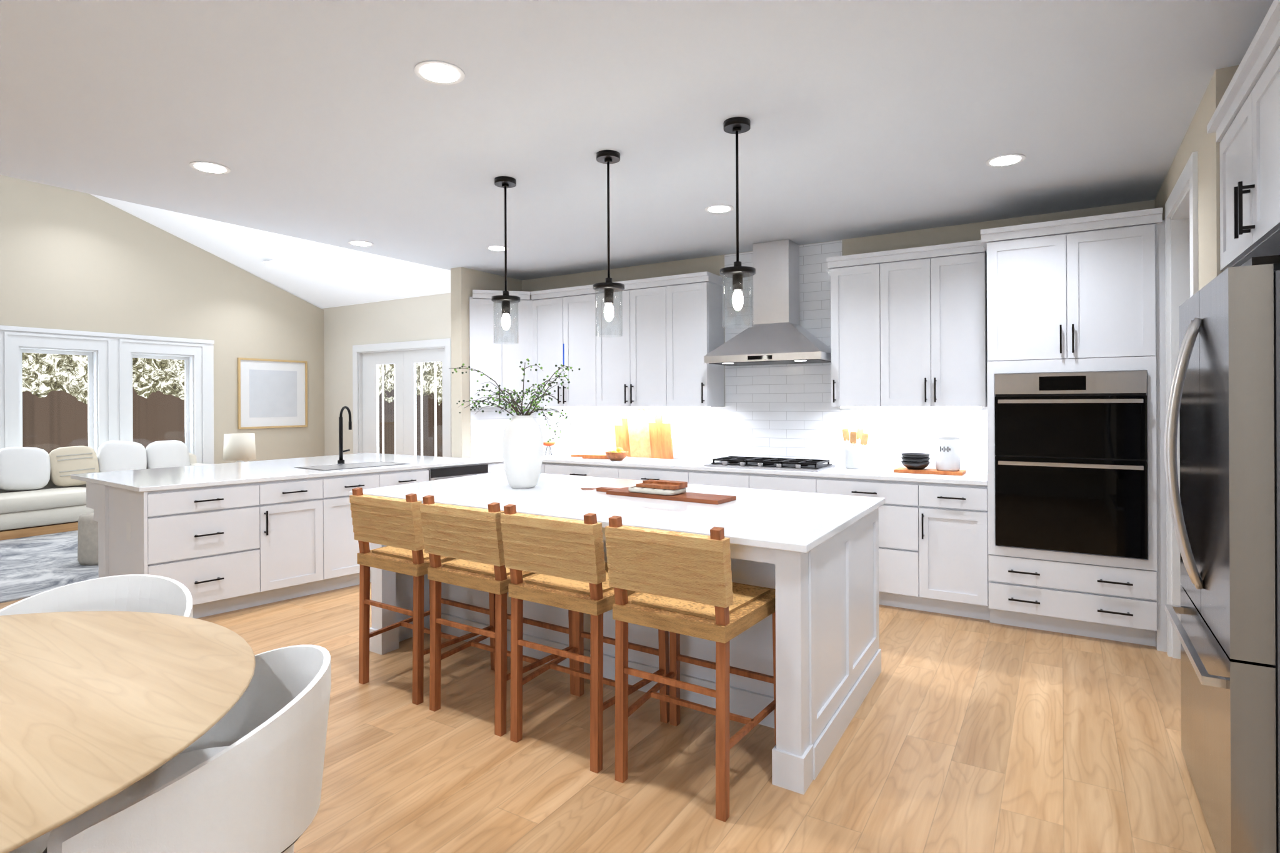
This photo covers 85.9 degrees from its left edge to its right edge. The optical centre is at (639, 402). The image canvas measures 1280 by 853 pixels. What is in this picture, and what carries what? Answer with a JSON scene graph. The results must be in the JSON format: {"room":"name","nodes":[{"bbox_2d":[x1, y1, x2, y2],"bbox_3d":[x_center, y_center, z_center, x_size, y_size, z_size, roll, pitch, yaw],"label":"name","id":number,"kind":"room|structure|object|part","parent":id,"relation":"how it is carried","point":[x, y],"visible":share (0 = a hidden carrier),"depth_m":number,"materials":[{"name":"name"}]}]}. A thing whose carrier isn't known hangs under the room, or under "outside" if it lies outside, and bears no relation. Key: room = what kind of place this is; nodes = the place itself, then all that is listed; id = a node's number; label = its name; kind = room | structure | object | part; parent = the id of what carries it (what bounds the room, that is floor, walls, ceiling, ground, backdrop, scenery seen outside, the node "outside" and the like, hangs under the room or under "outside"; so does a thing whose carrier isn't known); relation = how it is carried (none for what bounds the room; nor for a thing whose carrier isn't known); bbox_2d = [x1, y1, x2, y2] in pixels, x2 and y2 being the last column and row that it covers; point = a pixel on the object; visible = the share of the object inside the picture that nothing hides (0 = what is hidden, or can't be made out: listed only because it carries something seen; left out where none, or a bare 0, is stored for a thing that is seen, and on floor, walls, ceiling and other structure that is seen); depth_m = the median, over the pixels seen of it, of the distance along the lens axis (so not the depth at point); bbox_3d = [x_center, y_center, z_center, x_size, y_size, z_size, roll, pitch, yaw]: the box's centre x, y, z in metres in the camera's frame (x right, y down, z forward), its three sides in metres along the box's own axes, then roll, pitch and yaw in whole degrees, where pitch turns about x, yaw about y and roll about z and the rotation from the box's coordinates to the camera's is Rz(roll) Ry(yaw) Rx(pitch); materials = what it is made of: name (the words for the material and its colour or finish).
{"room":"kitchen","nodes":[
{"label":"kitchen","id":0,"kind":"room"},
{"bbox_2d":[0,175,324,464],"bbox_3d":[-7.771,-0.844,7.574,0.160,4.625,9.680,0,0,32],"label":"wall","id":1,"kind":"structure","parent":0,"point":[72,260],"depth_m":9.30,"materials":[{"name":"beige paint"}]},
{"bbox_2d":[18,346,194,454],"bbox_3d":[-7.204,0.051,8.493,0.156,1.426,3.071,0,0,32],"label":"window frames","id":2,"kind":"structure","parent":1,"relation":"in","point":[92,355],"depth_m":8.81,"materials":[{"name":"white wood"}]},
{"bbox_2d":[0,325,214,464],"bbox_3d":[-7.112,0.221,8.446,0.040,2.230,3.570,0,0,31],"label":"window surround","id":3,"kind":"object","parent":1,"relation":"attached to","point":[114,350],"depth_m":8.91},
{"bbox_2d":[237,357,307,429],"bbox_3d":[-5.716,-0.136,10.739,0.029,1.070,1.100,0,0,32],"label":"picture frame","id":4,"kind":"object","parent":1,"relation":"attached to","point":[272,393],"visible":1,"depth_m":10.71,"materials":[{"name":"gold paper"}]},
{"bbox_2d":[90,193,450,308],"bbox_3d":[-5.473,-2.387,6.161,5.650,1.762,9.680,0,0,32],"label":"vault","id":5,"kind":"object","parent":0,"point":[323,275],"visible":0.21,"depth_m":9.65,"materials":[{"name":"white paint"}]},
{"bbox_2d":[321,292,451,456],"bbox_3d":[-2.884,-0.096,10.118,5.830,3.080,0.160,0,0,31],"label":"wall","id":6,"kind":"structure","parent":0,"point":[425,317],"depth_m":11.05,"materials":[{"name":"beige paint"}]},
{"bbox_2d":[352,338,451,457],"bbox_3d":[-3.627,0.263,10.558,2.220,2.370,0.177,0,0,32],"label":"door frame","id":7,"kind":"structure","parent":6,"relation":"attached to","point":[367,359],"depth_m":10.60,"materials":[{"name":"white wood"}]},
{"bbox_2d":[450,266,521,458],"bbox_3d":[-1.126,-0.852,7.548,0.140,4.575,2.380,0,0,31],"label":"wall","id":8,"kind":"structure","parent":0,"point":[464,280],"depth_m":6.55,"materials":[{"name":"beige paint"}]},
{"bbox_2d":[0,581,1216,852],"bbox_3d":[-2.149,1.471,4.136,13.800,0.060,10.080,0,0,32],"label":"floor","id":9,"kind":"structure","parent":0,"point":[971,735],"depth_m":2.73,"materials":[{"name":"brown wood"}]},
{"bbox_2d":[0,530,98,603],"bbox_3d":[-5.440,1.451,6.710,3.200,0.012,3.950,0,0,32],"label":"rug","id":10,"kind":"object","parent":9,"relation":"on","point":[30,566],"visible":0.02,"depth_m":6.06,"materials":[{"name":"grey fabric"}]},
{"bbox_2d":[77,512,98,565],"bbox_3d":[-4.866,1.228,6.270,0.410,0.427,0.410,0,0,32],"label":"stump side table","id":11,"kind":"object","parent":10,"relation":"on","point":[87,540],"visible":0.34,"depth_m":6.08,"materials":[{"name":"stone"}]},
{"bbox_2d":[0,440,207,540],"bbox_3d":[-6.611,0.965,8.276,0.950,0.972,2.700,0,0,32],"label":"sofa","id":12,"kind":"object","parent":10,"relation":"on","point":[39,495],"visible":0.56,"depth_m":7.84,"materials":[{"name":"white fabric"}]},
{"bbox_2d":[0,574,193,852],"bbox_3d":[-1.872,1.044,2.263,0.690,0.790,0.670,0,0,32],"label":"dining chair","id":13,"kind":"object","parent":9,"relation":"on","point":[144,593],"visible":0.12,"depth_m":2.54,"materials":[{"name":"white fabric"}]},
{"bbox_2d":[0,611,255,852],"bbox_3d":[-1.782,1.063,1.389,1.760,0.752,1.760,0,0,32],"label":"dining table","id":14,"kind":"object","parent":9,"relation":"on","point":[92,704],"visible":1,"depth_m":1.57,"materials":[{"name":"brown wood"}]},
{"bbox_2d":[42,645,331,852],"bbox_3d":[-1.118,1.060,1.721,0.657,0.750,0.625,0,0,32],"label":"dining chair","id":15,"kind":"object","parent":9,"relation":"on","point":[252,783],"visible":0.91,"depth_m":1.57,"materials":[{"name":"white fabric"}]},
{"bbox_2d":[349,487,494,704],"bbox_3d":[-1.126,0.935,3.609,0.543,1.003,0.606,0,0,32],"label":"counter stool","id":16,"kind":"object","parent":9,"relation":"on","point":[395,524],"visible":0.72,"depth_m":3.39,"materials":[{"name":"brown wood"}]},
{"bbox_2d":[420,495,575,736],"bbox_3d":[-0.668,0.932,3.296,0.543,1.003,0.606,0,0,32],"label":"counter stool","id":17,"kind":"object","parent":9,"relation":"on","point":[472,536],"visible":0.88,"depth_m":3.08,"materials":[{"name":"brown wood"}]},
{"bbox_2d":[86,461,989,620],"bbox_3d":[-0.725,0.991,5.663,6.506,0.885,2.638,0,0,-1],"label":"base cabinets","id":18,"kind":"object","parent":9,"relation":"on","point":[239,546],"visible":0.46,"depth_m":4.68,"materials":[{"name":"white wood"}]},
{"bbox_2d":[70,453,987,492],"bbox_3d":[-0.873,0.533,4.957,5.866,0.030,3.497,0,0,31],"label":"countertop","id":19,"kind":"structure","parent":18,"relation":"on","point":[147,480],"depth_m":5.26,"materials":[{"name":"white stone"}]},
{"bbox_2d":[337,406,351,463],"bbox_3d":[-2.503,0.278,5.898,0.208,0.496,0.118,0,0,31],"label":"kitchen faucet","id":20,"kind":"object","parent":19,"relation":"on","point":[340,460],"depth_m":5.91,"materials":[{"name":"black metal"}]},
{"bbox_2d":[294,461,410,470],"bbox_3d":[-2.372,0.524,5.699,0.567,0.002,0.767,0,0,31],"label":"sink","id":21,"kind":"object","parent":19,"relation":"in","point":[336,467],"depth_m":5.67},
{"bbox_2d":[570,453,609,459],"bbox_3d":[-0.414,0.498,6.370,0.467,0.035,0.201,0,0,31],"label":"paddle board","id":22,"kind":"object","parent":19,"relation":"on","point":[588,455],"depth_m":6.30,"materials":[{"name":"brown wood"}]},
{"bbox_2d":[704,456,835,471],"bbox_3d":[1.030,0.482,5.475,0.920,0.052,0.470,0,0,32],"label":"cooktop","id":23,"kind":"object","parent":19,"relation":"in","point":[739,462],"visible":1,"depth_m":5.38,"materials":[{"name":"silver metal"}]},
{"bbox_2d":[543,441,554,455],"bbox_3d":[-0.898,0.456,6.761,0.130,0.126,0.130,0,0,32],"label":"pedestal bowl","id":24,"kind":"object","parent":18,"relation":"on","point":[546,444],"visible":0.96,"depth_m":6.72,"materials":[{"name":"brown wood"}]},
{"bbox_2d":[605,447,628,460],"bbox_3d":[-0.208,0.457,6.126,0.210,0.115,0.210,0,0,32],"label":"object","id":25,"kind":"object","parent":18,"relation":"on","point":[619,454],"depth_m":6.07,"materials":[{"name":"brown wood"}]},
{"bbox_2d":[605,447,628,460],"bbox_3d":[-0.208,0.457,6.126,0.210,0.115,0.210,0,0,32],"label":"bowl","id":26,"kind":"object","parent":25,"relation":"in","point":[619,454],"depth_m":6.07,"materials":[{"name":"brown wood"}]},
{"bbox_2d":[614,409,673,459],"bbox_3d":[0.026,0.289,6.366,0.638,0.448,0.109,0,0,37],"label":"cutting board","id":27,"kind":"object","parent":18,"relation":"on","point":[642,436],"visible":0.98,"depth_m":6.33,"materials":[{"name":"brown wood"}]},
{"bbox_2d":[842,427,868,469],"bbox_3d":[1.643,0.347,5.254,0.140,0.316,0.162,0,0,-16],"label":"utensil crock","id":28,"kind":"object","parent":18,"relation":"on","point":[853,454],"visible":1,"depth_m":5.23,"materials":[{"name":"white ceramic"}]},
{"bbox_2d":[893,452,965,475],"bbox_3d":[2.071,0.436,4.917,0.450,0.134,0.200,0,0,32],"label":"board","id":29,"kind":"object","parent":18,"relation":"on","point":[914,462],"visible":1,"depth_m":4.89,"materials":[{"name":"brown wood"}]},
{"bbox_2d":[935,429,960,471],"bbox_3d":[2.175,0.334,4.858,0.164,0.290,0.166,0,0,32],"label":"flour canister","id":30,"kind":"object","parent":29,"relation":"on","point":[947,444],"visible":1,"depth_m":4.79,"materials":[{"name":"white ceramic"}]},
{"bbox_2d":[500,503,669,773],"bbox_3d":[-0.235,0.930,2.999,0.543,1.003,0.606,0,0,32],"label":"counter stool","id":31,"kind":"object","parent":9,"relation":"on","point":[566,556],"visible":0.94,"depth_m":2.79,"materials":[{"name":"brown wood"}]},
{"bbox_2d":[369,507,881,794],"bbox_3d":[-0.141,0.988,3.830,2.652,0.885,1.500,0,0,32],"label":"kitchen island","id":32,"kind":"object","parent":9,"relation":"on","point":[828,654],"visible":0.24,"depth_m":3.08,"materials":[{"name":"white wood"}]},
{"bbox_2d":[348,471,884,553],"bbox_3d":[-0.204,0.530,3.850,2.815,0.030,1.530,0,0,32],"label":"island countertop","id":33,"kind":"structure","parent":32,"relation":"on","point":[794,521],"depth_m":3.41,"materials":[{"name":"white stone"}]},
{"bbox_2d":[448,358,580,488],"bbox_3d":[-0.687,0.137,4.228,0.839,0.759,0.880,0,0,32],"label":"vase","id":34,"kind":"object","parent":33,"relation":"on","point":[522,442],"visible":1,"depth_m":4.11,"materials":[{"name":"white ceramic"}]},
{"bbox_2d":[580,486,736,504],"bbox_3d":[0.047,0.501,3.805,0.982,0.024,0.200,0,0,35],"label":"cutting board","id":35,"kind":"object","parent":33,"relation":"on","point":[717,499],"visible":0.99,"depth_m":3.64,"materials":[{"name":"brown wood"}]},
{"bbox_2d":[628,479,687,494],"bbox_3d":[0.095,0.463,3.768,0.300,0.060,0.175,0,0,36],"label":"server","id":36,"kind":"object","parent":35,"relation":"on","point":[654,487],"visible":1,"depth_m":3.71,"materials":[{"name":"brown wood"}]},
{"bbox_2d":[605,515,776,822],"bbox_3d":[0.219,0.928,2.689,0.543,1.003,0.606,0,0,32],"label":"counter stool","id":37,"kind":"object","parent":9,"relation":"on","point":[682,583],"visible":0.89,"depth_m":2.49,"materials":[{"name":"brown wood"}]},
{"bbox_2d":[980,207,1166,651],"bbox_3d":[2.731,0.161,4.372,0.947,2.510,0.719,0,0,32],"label":"oven tower","id":38,"kind":"object","parent":9,"relation":"on","point":[1076,307],"visible":0.99,"depth_m":4.09,"materials":[{"name":"white wood"}]},
{"bbox_2d":[1164,255,1279,852],"bbox_3d":[2.191,0.508,2.148,0.873,1.822,0.950,0,0,32],"label":"refrigerator","id":39,"kind":"object","parent":9,"relation":"on","point":[1224,392],"visible":1,"depth_m":1.92,"materials":[{"name":"grey metal"}]},
{"bbox_3d":[-5.584,1.238,9.595,0.520,0.440,0.520,0,0,31],"label":"side table","id":40,"kind":"object","parent":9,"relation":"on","visible":0},
{"bbox_2d":[223,433,256,462],"bbox_3d":[-5.587,0.727,9.595,0.400,0.580,0.400,0,0,32],"label":"table lamp","id":41,"kind":"object","parent":40,"relation":"on","point":[239,447],"visible":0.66,"depth_m":9.44,"materials":[{"name":"white fabric"}]},
{"bbox_2d":[0,0,1273,280],"bbox_3d":[-0.072,-2.417,1.960,7.950,2.255,8.160,0,0,32],"label":"ceiling","id":42,"kind":"structure","parent":0,"point":[867,117],"depth_m":3.06,"materials":[{"name":"white paint"}]},
{"bbox_2d":[189,161,230,173],"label":"recessed light","id":43,"kind":"object","parent":42,"relation":"in","point":[206,167],"depth_m":3.73,"materials":[{"name":"white"}]},
{"bbox_2d":[348,240,373,246],"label":"recessed light","id":44,"kind":"object","parent":42,"relation":"in","point":[359,243],"depth_m":5.50,"materials":[{"name":"white"}]},
{"bbox_2d":[413,60,464,84],"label":"recessed light","id":45,"kind":"object","parent":42,"relation":"in","point":[438,72],"depth_m":2.67,"materials":[{"name":"white plastic"}]},
{"bbox_2d":[486,245,509,251],"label":"recessed light","id":46,"kind":"object","parent":42,"relation":"in","point":[497,248],"depth_m":5.70,"materials":[{"name":"white"}]},
{"bbox_2d":[491,176,520,329],"bbox_3d":[-0.775,-0.813,3.967,0.164,0.944,0.164,0,0,-16],"label":"pendant light","id":47,"kind":"object","parent":42,"relation":"hanging from","point":[504,182],"visible":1,"depth_m":3.95,"materials":[{"name":"black metal"}]},
{"bbox_2d":[593,150,624,321],"bbox_3d":[-0.163,-0.816,3.569,0.164,0.944,0.164,0,0,-16],"label":"pendant light","id":48,"kind":"object","parent":42,"relation":"hanging from","point":[607,157],"visible":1,"depth_m":3.55,"materials":[{"name":"black metal"}]},
{"bbox_2d":[705,205,733,213],"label":"recessed light","id":49,"kind":"object","parent":42,"relation":"in","point":[714,209],"depth_m":4.57,"materials":[{"name":"white plastic"}]},
{"bbox_2d":[720,116,755,310],"bbox_3d":[0.449,-0.820,3.170,0.164,0.944,0.164,0,0,-16],"label":"pendant light","id":50,"kind":"object","parent":42,"relation":"hanging from","point":[735,125],"visible":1,"depth_m":3.15,"materials":[{"name":"black metal"}]},
{"bbox_2d":[985,153,1025,166],"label":"recessed light","id":51,"kind":"object","parent":42,"relation":"in","point":[1005,160],"depth_m":3.67,"materials":[{"name":"white"}]},
{"bbox_2d":[521,200,1154,472],"bbox_3d":[2.104,0.059,5.279,7.730,2.720,0.160,0,0,31],"label":"wall","id":52,"kind":"structure","parent":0,"point":[970,232],"depth_m":5.36,"materials":[{"name":"beige paint"}]},
{"bbox_2d":[469,240,987,408],"bbox_3d":[0.383,-0.516,5.779,4.512,1.132,0.771,0,0,32],"label":"upper cabinet","id":53,"kind":"object","parent":52,"relation":"attached to","point":[909,325],"depth_m":5.79,"materials":[{"name":"white wood"}]},
{"bbox_3d":[0.717,0.043,5.782,3.880,0.011,0.030,0,0,32],"label":"under-cabinet light strips","id":54,"kind":"part","parent":53,"relation":"part of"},
{"bbox_2d":[470,240,987,471],"bbox_3d":[0.454,-0.389,5.754,4.423,1.798,0.749,0,0,32],"label":"tile backsplash","id":55,"kind":"structure","parent":52,"relation":"attached to","point":[773,410],"depth_m":5.75,"materials":[{"name":"white tile"}]},
{"bbox_2d":[703,239,831,366],"bbox_3d":[1.054,-0.803,5.526,0.960,0.977,0.502,0,0,32],"label":"range hood","id":56,"kind":"object","parent":52,"relation":"attached to","point":[775,336],"visible":0.94,"depth_m":5.48,"materials":[{"name":"silver metal"}]},
{"bbox_2d":[1155,65,1239,290],"bbox_3d":[1.684,0.062,0.891,0.900,2.720,7.760,0,0,32],"label":"wall","id":57,"kind":"structure","parent":0,"point":[1196,138],"depth_m":2.87,"materials":[{"name":"beige paint"}]},
{"bbox_2d":[1165,151,1198,659],"bbox_3d":[2.771,0.151,3.428,0.138,2.530,0.960,0,0,31],"label":"trim","id":58,"kind":"structure","parent":57,"relation":"attached to","point":[1181,207],"depth_m":3.79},
{"bbox_2d":[1206,0,1279,271],"bbox_3d":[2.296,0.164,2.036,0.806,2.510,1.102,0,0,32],"label":"upper cabinet","id":59,"kind":"object","parent":57,"relation":"attached to","point":[1245,121],"visible":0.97,"depth_m":2.21,"materials":[{"name":"white wood"}]},
{"label":"outside","id":60,"kind":"structure","parent":0,"visible":0},
{"bbox_2d":[21,352,184,454],"bbox_3d":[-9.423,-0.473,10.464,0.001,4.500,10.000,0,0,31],"label":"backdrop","id":61,"kind":"structure","parent":60,"point":[55,387],"depth_m":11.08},
{"bbox_2d":[378,361,442,456],"bbox_3d":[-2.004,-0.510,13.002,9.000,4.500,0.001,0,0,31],"label":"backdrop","id":62,"kind":"structure","parent":60,"point":[429,375],"depth_m":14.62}
]}

